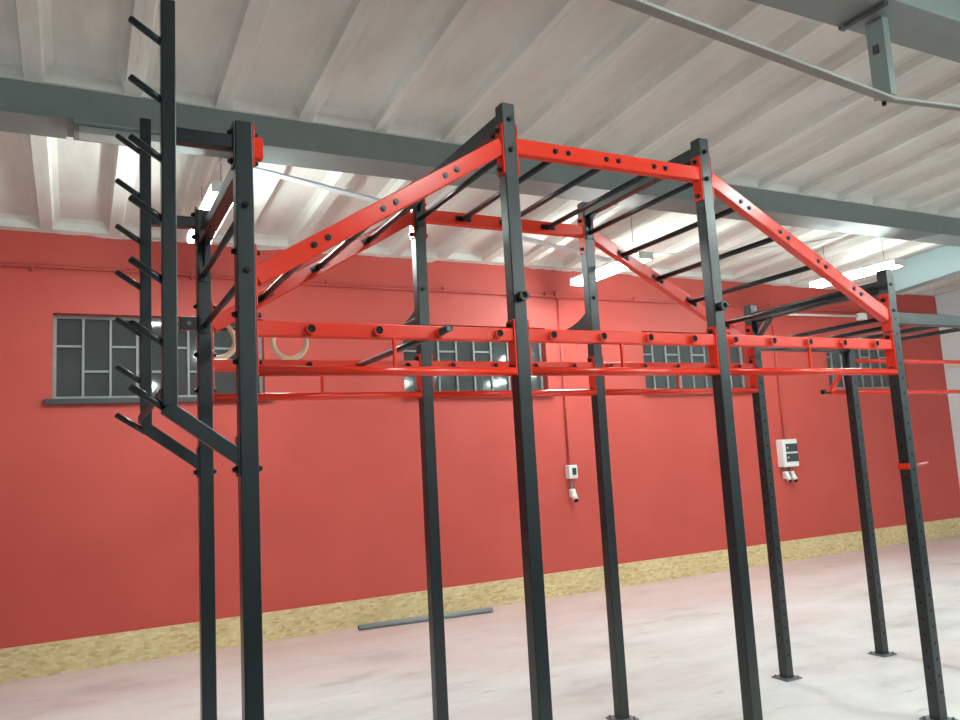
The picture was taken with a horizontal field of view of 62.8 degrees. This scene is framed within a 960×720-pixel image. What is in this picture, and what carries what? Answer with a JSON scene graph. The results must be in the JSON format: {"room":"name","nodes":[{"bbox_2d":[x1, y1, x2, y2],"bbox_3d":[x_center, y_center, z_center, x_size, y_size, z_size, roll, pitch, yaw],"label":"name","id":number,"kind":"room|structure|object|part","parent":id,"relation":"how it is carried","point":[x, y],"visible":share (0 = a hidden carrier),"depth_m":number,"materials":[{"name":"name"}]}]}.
{"room":"gym","nodes":[
{"label":"gym","id":0,"kind":"room"},
{"bbox_2d":[0,229,959,648],"bbox_3d":[-0.050,0.688,10.048,19.700,4.750,0.300,0,-8,-27],"label":"wall","id":1,"kind":"structure","parent":0,"point":[99,535],"depth_m":9.25,"materials":[{"name":"red paint"}]},
{"bbox_2d":[45,315,262,404],"bbox_3d":[-3.345,-0.001,8.343,2.220,0.925,0.202,0,-8,-27],"label":"window","id":2,"kind":"structure","parent":1,"relation":"in","point":[87,350],"depth_m":8.17,"materials":[{"name":"grey glass"}]},
{"bbox_3d":[-3.320,0.430,8.288,2.220,0.055,0.200,0,-8,-27],"label":"sill","id":3,"kind":"part","parent":2,"relation":"part of","materials":[{"name":"grey metal"}]},
{"bbox_2d":[0,262,868,313],"bbox_3d":[-0.102,-0.882,10.068,19.000,0.074,0.042,0,-8,-27],"label":"conduit","id":4,"kind":"object","parent":1,"relation":"attached to","point":[191,275],"visible":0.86,"depth_m":9.44,"materials":[{"name":"red metal"}]},
{"bbox_2d":[403,340,554,398],"bbox_3d":[-0.032,0.028,10.046,2.180,0.925,0.202,0,-8,-27],"label":"window","id":5,"kind":"structure","parent":1,"relation":"in","point":[441,350],"depth_m":10.09,"materials":[{"name":"grey glass"}]},
{"bbox_3d":[-0.007,0.459,9.992,2.180,0.055,0.200,0,-8,-27],"label":"sill","id":6,"kind":"part","parent":5,"relation":"part of","materials":[{"name":"red paint"}]},
{"bbox_3d":[-0.078,0.011,10.115,2.040,0.870,0.040,0,-8,-27],"label":"frame","id":7,"kind":"part","parent":5,"relation":"part of","materials":[{"name":"grey metal"}]},
{"bbox_2d":[0,517,959,682],"bbox_3d":[0.146,2.870,9.631,19.100,0.300,0.020,0,-8,-27],"label":"baseboard","id":8,"kind":"structure","parent":1,"relation":"attached to","point":[78,654],"depth_m":8.95,"materials":[{"name":"beige wood"}]},
{"bbox_2d":[554,291,569,464],"bbox_3d":[1.117,0.228,10.521,0.100,2.340,0.050,0,-8,-27],"label":"conduit","id":9,"kind":"object","parent":1,"relation":"attached to","point":[558,294],"visible":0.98,"depth_m":10.51,"materials":[{"name":"red paint"}]},
{"bbox_2d":[565,465,577,488],"bbox_3d":[1.210,1.544,10.334,0.135,0.325,0.108,0,-8,-27],"label":"switch box","id":10,"kind":"object","parent":1,"relation":"attached to","point":[571,471],"visible":1,"depth_m":10.31,"materials":[{"name":"white plastic"}]},
{"bbox_2d":[569,489,578,502],"bbox_3d":[1.232,1.776,10.292,0.087,0.178,0.139,0,-8,-27],"label":"wall socket","id":11,"kind":"object","parent":1,"relation":"attached to","point":[572,492],"visible":1,"depth_m":10.27,"materials":[{"name":"white plastic"}]},
{"bbox_3d":[1.236,1.788,10.285,0.080,0.114,0.110,0,-8,-27],"label":"socket lid","id":12,"kind":"part","parent":11,"relation":"part of","materials":[{"name":"white plastic"}]},
{"bbox_2d":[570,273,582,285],"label":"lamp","id":13,"kind":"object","parent":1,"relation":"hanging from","point":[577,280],"depth_m":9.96,"materials":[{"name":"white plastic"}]},
{"bbox_2d":[596,260,627,280],"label":"lamp","id":14,"kind":"object","parent":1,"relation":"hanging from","point":[608,269],"depth_m":9.40,"materials":[{"name":"white plastic"}]},
{"bbox_2d":[572,254,649,285],"bbox_3d":[1.563,-1.079,9.499,0.210,0.075,1.346,0,-8,-27],"label":"diffuser","id":15,"kind":"object","parent":14,"relation":"attached to","point":[613,267],"depth_m":9.40,"materials":[{"name":"white plastic"}]},
{"bbox_2d":[643,345,750,394],"bbox_3d":[3.228,0.056,11.722,2.170,0.925,0.202,0,-8,-27],"label":"window","id":16,"kind":"structure","parent":1,"relation":"in","point":[651,353],"depth_m":11.72,"materials":[{"name":"grey glass"}]},
{"bbox_3d":[3.252,0.487,11.667,2.170,0.055,0.200,0,-8,-27],"label":"sill","id":17,"kind":"part","parent":16,"relation":"part of","materials":[{"name":"red paint"}]},
{"bbox_3d":[3.181,0.039,11.790,2.030,0.870,0.040,0,-8,-27],"label":"frame","id":18,"kind":"part","parent":16,"relation":"part of","materials":[{"name":"grey metal"}]},
{"bbox_2d":[768,303,784,438],"bbox_3d":[4.687,0.167,12.370,0.100,2.155,0.050,0,-8,-27],"label":"conduit","id":19,"kind":"object","parent":1,"relation":"attached to","point":[771,305],"visible":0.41,"depth_m":12.34,"materials":[{"name":"red paint"}]},
{"bbox_2d":[782,471,791,482],"bbox_3d":[4.736,1.802,12.094,0.087,0.178,0.139,0,-8,-27],"label":"wall socket","id":20,"kind":"object","parent":1,"relation":"attached to","point":[786,475],"visible":1,"depth_m":12.08,"materials":[{"name":"white plastic"}]},
{"bbox_3d":[4.739,1.813,12.087,0.080,0.114,0.110,0,-8,-27],"label":"socket lid","id":21,"kind":"part","parent":20,"relation":"part of","materials":[{"name":"white plastic"}]},
{"bbox_2d":[776,439,798,470],"bbox_3d":[4.765,1.481,12.153,0.320,0.508,0.148,0,-8,-27],"label":"box","id":22,"kind":"object","parent":1,"relation":"attached to","point":[787,449],"visible":1,"depth_m":12.10,"materials":[{"name":"white plastic"}]},
{"bbox_2d":[788,471,797,481],"bbox_3d":[4.847,1.802,12.151,0.087,0.178,0.139,0,-8,-27],"label":"wall socket","id":23,"kind":"object","parent":1,"relation":"attached to","point":[791,473],"visible":0.91,"depth_m":12.13,"materials":[{"name":"white plastic"}]},
{"bbox_2d":[785,305,866,320],"bbox_3d":[5.423,-0.876,12.881,2.600,0.378,0.098,0,-8,-27],"label":"pipe","id":24,"kind":"object","parent":1,"relation":"attached to","point":[859,316],"visible":0.7,"depth_m":13.16,"materials":[{"name":"white plastic"}]},
{"bbox_2d":[826,350,913,389],"bbox_3d":[6.594,0.085,13.452,2.140,0.925,0.202,0,-8,-27],"label":"window","id":25,"kind":"structure","parent":1,"relation":"in","point":[834,359],"depth_m":13.55,"materials":[{"name":"grey glass"}]},
{"bbox_3d":[6.548,0.069,13.521,2.000,0.870,0.040,0,-8,-27],"label":"frame","id":26,"kind":"part","parent":25,"relation":"part of","materials":[{"name":"grey metal"}]},
{"bbox_3d":[6.618,0.516,13.398,2.140,0.055,0.200,0,-8,-27],"label":"sill","id":27,"kind":"part","parent":25,"relation":"part of","materials":[{"name":"red paint"}]},
{"bbox_2d":[0,0,959,295],"bbox_3d":[3.815,-3.126,2.821,19.906,1.469,17.570,0,-8,-27],"label":"ceiling","id":28,"kind":"structure","parent":0,"point":[607,76],"depth_m":6.38,"materials":[{"name":"metal"}]},
{"bbox_2d":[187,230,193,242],"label":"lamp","id":29,"kind":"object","parent":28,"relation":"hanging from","point":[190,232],"depth_m":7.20,"materials":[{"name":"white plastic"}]},
{"bbox_2d":[198,181,222,209],"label":"lamp","id":30,"kind":"object","parent":28,"relation":"hanging from","point":[211,193],"depth_m":6.14,"materials":[{"name":"white plastic"}]},
{"bbox_2d":[188,189,229,241],"bbox_3d":[-2.289,-1.215,6.694,0.210,0.075,1.426,0,-8,-27],"label":"diffuser","id":31,"kind":"object","parent":30,"relation":"attached to","point":[210,195],"depth_m":6.28,"materials":[{"name":"white plastic"}]},
{"bbox_2d":[0,77,959,246],"bbox_3d":[1.177,-1.689,7.702,19.100,0.292,0.358,0,-8,-27],"label":"girder","id":32,"kind":"object","parent":28,"relation":"attached to","point":[26,107],"visible":0.64,"depth_m":6.49,"materials":[{"name":"grey metal"}]},
{"bbox_3d":[-5.122,-1.662,4.451,4.923,0.018,0.358,0,-8,-27],"label":"flange plate","id":33,"kind":"part","parent":32,"relation":"part of","materials":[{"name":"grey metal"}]},
{"bbox_2d":[219,158,612,261],"bbox_3d":[-0.300,-1.349,7.507,4.361,0.362,0.075,2,-9,-37],"label":"brace","id":34,"kind":"object","parent":32,"relation":"attached to","point":[222,160],"visible":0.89,"depth_m":6.85,"materials":[{"name":"white paint"}]},
{"bbox_3d":[1.379,-1.606,7.793,9.611,0.018,0.358,0,-8,-27],"label":"flange plate","id":35,"kind":"part","parent":32,"relation":"part of","materials":[{"name":"grey metal"}]},
{"bbox_3d":[7.684,-1.551,11.034,4.478,0.018,0.358,0,-8,-27],"label":"flange plate","id":36,"kind":"part","parent":32,"relation":"part of","materials":[{"name":"grey metal"}]},
{"bbox_2d":[631,251,653,262],"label":"lamp","id":37,"kind":"object","parent":28,"relation":"hanging from","point":[643,256],"depth_m":8.89,"materials":[{"name":"white plastic"}]},
{"bbox_2d":[653,236,839,254],"bbox_3d":[3.136,-1.351,9.290,2.475,0.213,0.024,-2,-7,-10],"label":"cable","id":38,"kind":"object","parent":37,"relation":"attached to","point":[723,251],"visible":0.7,"depth_m":9.29,"materials":[{"name":"white plastic"}]},
{"bbox_2d":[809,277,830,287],"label":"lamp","id":39,"kind":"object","parent":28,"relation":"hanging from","point":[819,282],"depth_m":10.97,"materials":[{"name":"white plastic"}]},
{"bbox_2d":[749,0,959,62],"bbox_3d":[2.536,-2.309,5.069,19.100,0.288,0.358,0,-8,-27],"label":"girder","id":40,"kind":"object","parent":28,"relation":"attached to","point":[932,27],"visible":1,"depth_m":5.09,"materials":[{"name":"grey metal"}]},
{"bbox_2d":[609,0,893,100],"bbox_3d":[1.358,-1.707,4.201,3.038,0.020,0.065,2,-9,-33],"label":"brace","id":41,"kind":"object","parent":40,"relation":"attached to","point":[643,6],"visible":1,"depth_m":4.25,"materials":[{"name":"grey metal"}]},
{"bbox_2d":[865,16,896,105],"bbox_3d":[2.579,-1.919,5.064,0.061,0.570,0.133,4,-10,-44],"label":"bracket","id":42,"kind":"object","parent":40,"relation":"attached to","point":[877,31],"visible":0.99,"depth_m":5.05,"materials":[{"name":"grey metal"}]},
{"bbox_2d":[879,96,959,110],"bbox_3d":[3.828,-1.688,5.454,2.668,0.020,0.050,-1,-8,-19],"label":"brace","id":43,"kind":"object","parent":40,"relation":"attached to","point":[900,100],"visible":0.98,"depth_m":5.12,"materials":[{"name":"grey metal"}]},
{"bbox_2d":[841,253,905,279],"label":"lamp","id":44,"kind":"object","parent":28,"relation":"hanging from","point":[867,270],"depth_m":10.20,"materials":[{"name":"white plastic"}]},
{"bbox_2d":[812,261,900,287],"bbox_3d":[5.029,-1.141,10.545,0.210,0.075,1.266,0,-8,-27],"label":"diffuser","id":45,"kind":"object","parent":44,"relation":"attached to","point":[870,269],"depth_m":10.34,"materials":[{"name":"white plastic"}]},
{"bbox_2d":[892,245,959,292],"bbox_3d":[6.633,-1.379,11.431,0.200,0.536,1.351,0,-8,-27],"label":"rafter","id":46,"kind":"object","parent":28,"relation":"attached to","point":[943,262],"visible":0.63,"depth_m":11.47,"materials":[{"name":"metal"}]},
{"bbox_3d":[6.644,-1.181,11.407,0.200,0.137,1.351,0,-8,-27],"label":"flange plate","id":47,"kind":"part","parent":46,"relation":"part of","materials":[{"name":"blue metal"}]},
{"bbox_2d":[0,535,959,719],"bbox_3d":[4.006,1.970,2.136,19.700,0.200,17.570,0,-8,-27],"label":"floor","id":48,"kind":"structure","parent":0,"point":[680,647],"depth_m":6.94,"materials":[{"name":"white concrete"}]},
{"bbox_2d":[358,607,492,630],"bbox_3d":[-0.599,2.950,8.979,1.605,0.062,0.062,0,-8,-23],"label":"pipe","id":49,"kind":"object","parent":48,"relation":"on","point":[487,609],"visible":0.99,"depth_m":8.91,"materials":[{"name":"grey plastic"}]},
{"bbox_2d":[114,0,959,719],"bbox_3d":[1.762,0.502,5.647,7.939,3.826,1.877,0,-8,-27],"label":"rig","id":50,"kind":"object","parent":48,"relation":"on","point":[497,143],"visible":1,"depth_m":4.40,"materials":[{"name":"black metal"}]},
{"bbox_3d":[-1.675,0.465,4.279,0.333,0.272,0.056,0,-8,-27],"label":"arm","id":51,"kind":"part","parent":50,"relation":"part of","materials":[{"name":"black metal"}]},
{"bbox_3d":[-1.734,-0.781,4.441,0.230,0.062,0.056,0,-8,-27],"label":"arm","id":52,"kind":"part","parent":50,"relation":"part of","materials":[{"name":"black metal"}]},
{"bbox_3d":[-1.628,-0.770,4.494,0.008,0.200,0.067,0,-8,-27],"label":"plate","id":53,"kind":"part","parent":50,"relation":"part of","materials":[{"name":"black metal"}]},
{"bbox_3d":[-1.554,0.564,4.327,0.008,0.168,0.067,0,-8,-27],"label":"plate","id":54,"kind":"part","parent":50,"relation":"part of","materials":[{"name":"black metal"}]},
{"bbox_3d":[-1.126,0.301,3.214,0.333,0.272,0.056,0,-8,-27],"label":"arm","id":55,"kind":"part","parent":50,"relation":"part of","materials":[{"name":"black metal"}]},
{"bbox_3d":[-1.185,-0.945,3.375,0.230,0.062,0.056,0,-8,-27],"label":"arm","id":56,"kind":"part","parent":50,"relation":"part of","materials":[{"name":"black metal"}]},
{"bbox_3d":[-1.522,-0.195,4.460,0.008,0.275,0.073,0,-8,-27],"label":"plate","id":57,"kind":"part","parent":50,"relation":"part of","materials":[{"name":"red metal"}]},
{"bbox_3d":[-1.506,0.094,4.424,0.008,0.282,0.073,0,-8,-27],"label":"plate","id":58,"kind":"part","parent":50,"relation":"part of","materials":[{"name":"red metal"}]},
{"bbox_2d":[214,325,235,358],"bbox_3d":[-1.541,-0.112,4.611,0.237,0.237,0.032,0,-8,-27],"label":"ring","id":59,"kind":"object","parent":50,"relation":"hanging from","point":[231,330],"visible":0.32,"depth_m":4.63,"materials":[{"name":"brown wood"}]},
{"bbox_3d":[-1.079,-0.934,3.428,0.008,0.200,0.067,0,-8,-27],"label":"plate","id":60,"kind":"part","parent":50,"relation":"part of","materials":[{"name":"black"}]},
{"bbox_3d":[-1.004,0.400,3.261,0.008,0.168,0.067,0,-8,-27],"label":"plate","id":61,"kind":"part","parent":50,"relation":"part of","materials":[{"name":"black metal"}]},
{"bbox_3d":[-0.973,-0.359,3.394,0.008,0.275,0.073,0,-8,-27],"label":"plate","id":62,"kind":"part","parent":50,"relation":"part of","materials":[{"name":"red metal"}]},
{"bbox_3d":[-0.957,-0.070,3.358,0.008,0.282,0.073,0,-8,-27],"label":"plate","id":63,"kind":"part","parent":50,"relation":"part of","materials":[{"name":"red metal"}]},
{"bbox_2d":[270,338,308,359],"bbox_3d":[-1.163,-0.108,4.805,0.237,0.237,0.032,0,-8,-27],"label":"ring","id":64,"kind":"object","parent":50,"relation":"hanging from","point":[275,350],"visible":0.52,"depth_m":4.78,"materials":[{"name":"brown wood"}]},
{"bbox_2d":[357,325,452,365],"bbox_3d":[-0.462,-0.050,4.263,0.034,0.038,1.415,0,-8,-27],"label":"bar","id":65,"kind":"object","parent":50,"relation":"in","point":[448,328],"visible":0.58,"depth_m":4.17,"materials":[{"name":"black metal"}]},
{"bbox_3d":[-0.513,-0.209,5.337,0.050,0.060,0.550,0,-8,-27],"label":"arm","id":66,"kind":"part","parent":50,"relation":"part of","materials":[{"name":"black"}]},
{"bbox_3d":[-0.445,-0.921,5.127,0.008,0.270,0.073,0,-8,-27],"label":"plate","id":67,"kind":"part","parent":50,"relation":"part of","materials":[{"name":"red metal"}]},
{"bbox_3d":[-0.388,0.104,4.998,0.008,0.282,0.073,0,-8,-27],"label":"plate","id":68,"kind":"part","parent":50,"relation":"part of","materials":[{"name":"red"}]},
{"bbox_3d":[-0.372,-0.920,5.165,0.008,0.270,0.073,0,-8,-27],"label":"plate","id":69,"kind":"part","parent":50,"relation":"part of","materials":[{"name":"red metal"}]},
{"bbox_3d":[-0.315,0.104,5.036,0.008,0.282,0.073,0,-8,-27],"label":"plate","id":70,"kind":"part","parent":50,"relation":"part of","materials":[{"name":"red metal"}]},
{"bbox_3d":[0.104,-1.085,4.061,0.008,0.270,0.073,0,-8,-27],"label":"plate","id":71,"kind":"part","parent":50,"relation":"part of","materials":[{"name":"red metal"}]},
{"bbox_3d":[0.161,-0.060,3.933,0.008,0.282,0.073,0,-8,-27],"label":"plate","id":72,"kind":"part","parent":50,"relation":"part of","materials":[{"name":"red metal"}]},
{"bbox_3d":[0.178,-1.084,4.099,0.008,0.270,0.073,0,-8,-27],"label":"plate","id":73,"kind":"part","parent":50,"relation":"part of","materials":[{"name":"red metal"}]},
{"bbox_3d":[0.235,-0.059,3.971,0.008,0.282,0.073,0,-8,-27],"label":"plate","id":74,"kind":"part","parent":50,"relation":"part of","materials":[{"name":"red metal"}]},
{"bbox_3d":[0.674,-0.199,5.947,0.050,0.060,0.550,0,-8,-27],"label":"arm","id":75,"kind":"part","parent":50,"relation":"part of","materials":[{"name":"black"}]},
{"bbox_3d":[0.742,-0.910,5.737,0.008,0.270,0.073,0,-8,-27],"label":"plate","id":76,"kind":"part","parent":50,"relation":"part of","materials":[{"name":"red metal"}]},
{"bbox_3d":[0.799,0.114,5.609,0.008,0.282,0.073,0,-8,-27],"label":"plate","id":77,"kind":"part","parent":50,"relation":"part of","materials":[{"name":"red metal"}]},
{"bbox_3d":[0.873,0.115,5.647,0.008,0.282,0.073,0,-8,-27],"label":"plate","id":78,"kind":"part","parent":50,"relation":"part of","materials":[{"name":"red metal"}]},
{"bbox_3d":[0.964,2.428,5.338,0.159,0.022,0.159,0,-8,-27],"label":"plate","id":79,"kind":"part","parent":50,"relation":"part of","materials":[{"name":"grey metal"}]},
{"bbox_3d":[1.291,-1.074,4.671,0.008,0.270,0.073,0,-8,-27],"label":"plate","id":80,"kind":"part","parent":50,"relation":"part of","materials":[{"name":"red metal"}]},
{"bbox_3d":[1.365,-1.074,4.709,0.008,0.270,0.073,0,-8,-27],"label":"plate","id":81,"kind":"part","parent":50,"relation":"part of","materials":[{"name":"red metal"}]},
{"bbox_3d":[1.348,-0.050,4.543,0.008,0.282,0.073,0,-8,-27],"label":"plate","id":82,"kind":"part","parent":50,"relation":"part of","materials":[{"name":"red metal"}]},
{"bbox_3d":[1.422,-0.049,4.581,0.008,0.282,0.073,0,-8,-27],"label":"plate","id":83,"kind":"part","parent":50,"relation":"part of","materials":[{"name":"red metal"}]},
{"bbox_3d":[2.182,-0.153,6.363,0.008,0.255,0.073,0,-8,-27],"label":"plate","id":84,"kind":"part","parent":50,"relation":"part of","materials":[{"name":"red metal"}]},
{"bbox_3d":[2.198,0.126,6.328,0.008,0.282,0.073,0,-8,-27],"label":"plate","id":85,"kind":"part","parent":50,"relation":"part of","materials":[{"name":"red metal"}]},
{"bbox_3d":[2.364,2.440,6.058,0.159,0.022,0.159,0,-8,-27],"label":"plate","id":86,"kind":"part","parent":50,"relation":"part of","materials":[{"name":"grey metal"}]},
{"bbox_3d":[3.361,2.449,6.570,0.159,0.022,0.159,0,-8,-27],"label":"plate","id":87,"kind":"part","parent":50,"relation":"part of","materials":[{"name":"grey metal"}]},
{"bbox_3d":[2.732,-0.317,5.297,0.008,0.255,0.073,0,-8,-27],"label":"plate","id":88,"kind":"part","parent":50,"relation":"part of","materials":[{"name":"red metal"}]},
{"bbox_3d":[2.747,-0.038,5.262,0.008,0.282,0.073,0,-8,-27],"label":"plate","id":89,"kind":"part","parent":50,"relation":"part of","materials":[{"name":"red metal"}]},
{"bbox_2d":[897,461,927,468],"bbox_3d":[2.889,0.675,5.226,0.241,0.125,0.083,0,-8,-27],"label":"clip","id":90,"kind":"object","parent":50,"relation":"attached to","point":[900,465],"visible":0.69,"depth_m":5.18,"materials":[{"name":"red plastic"}]},
{"bbox_3d":[2.787,0.699,5.169,0.008,0.040,0.083,0,-8,-27],"label":"plate","id":91,"kind":"part","parent":90,"relation":"part of","materials":[{"name":"red"}]},
{"bbox_3d":[2.943,0.697,5.243,0.128,0.035,0.025,0,-8,-21],"label":"handle","id":92,"kind":"part","parent":90,"relation":"part of","materials":[{"name":"red plastic"}]},
{"bbox_3d":[2.913,2.276,4.992,0.159,0.022,0.159,0,-8,-27],"label":"plate","id":93,"kind":"part","parent":50,"relation":"part of","materials":[{"name":"grey metal"}]},
{"bbox_2d":[935,289,959,485],"bbox_3d":[12.538,-0.898,6.805,0.300,5.700,17.270,0,-8,-27],"label":"wall","id":94,"kind":"structure","parent":0,"point":[948,303],"depth_m":14.21,"materials":[{"name":"white paint"}]},
{"bbox_2d":[947,364,959,366],"bbox_3d":[8.656,0.065,13.904,0.100,0.040,0.760,0,-8,-27],"label":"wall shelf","id":95,"kind":"object","parent":94,"relation":"attached to","point":[953,365],"visible":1,"depth_m":14.10,"materials":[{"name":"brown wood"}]}
]}

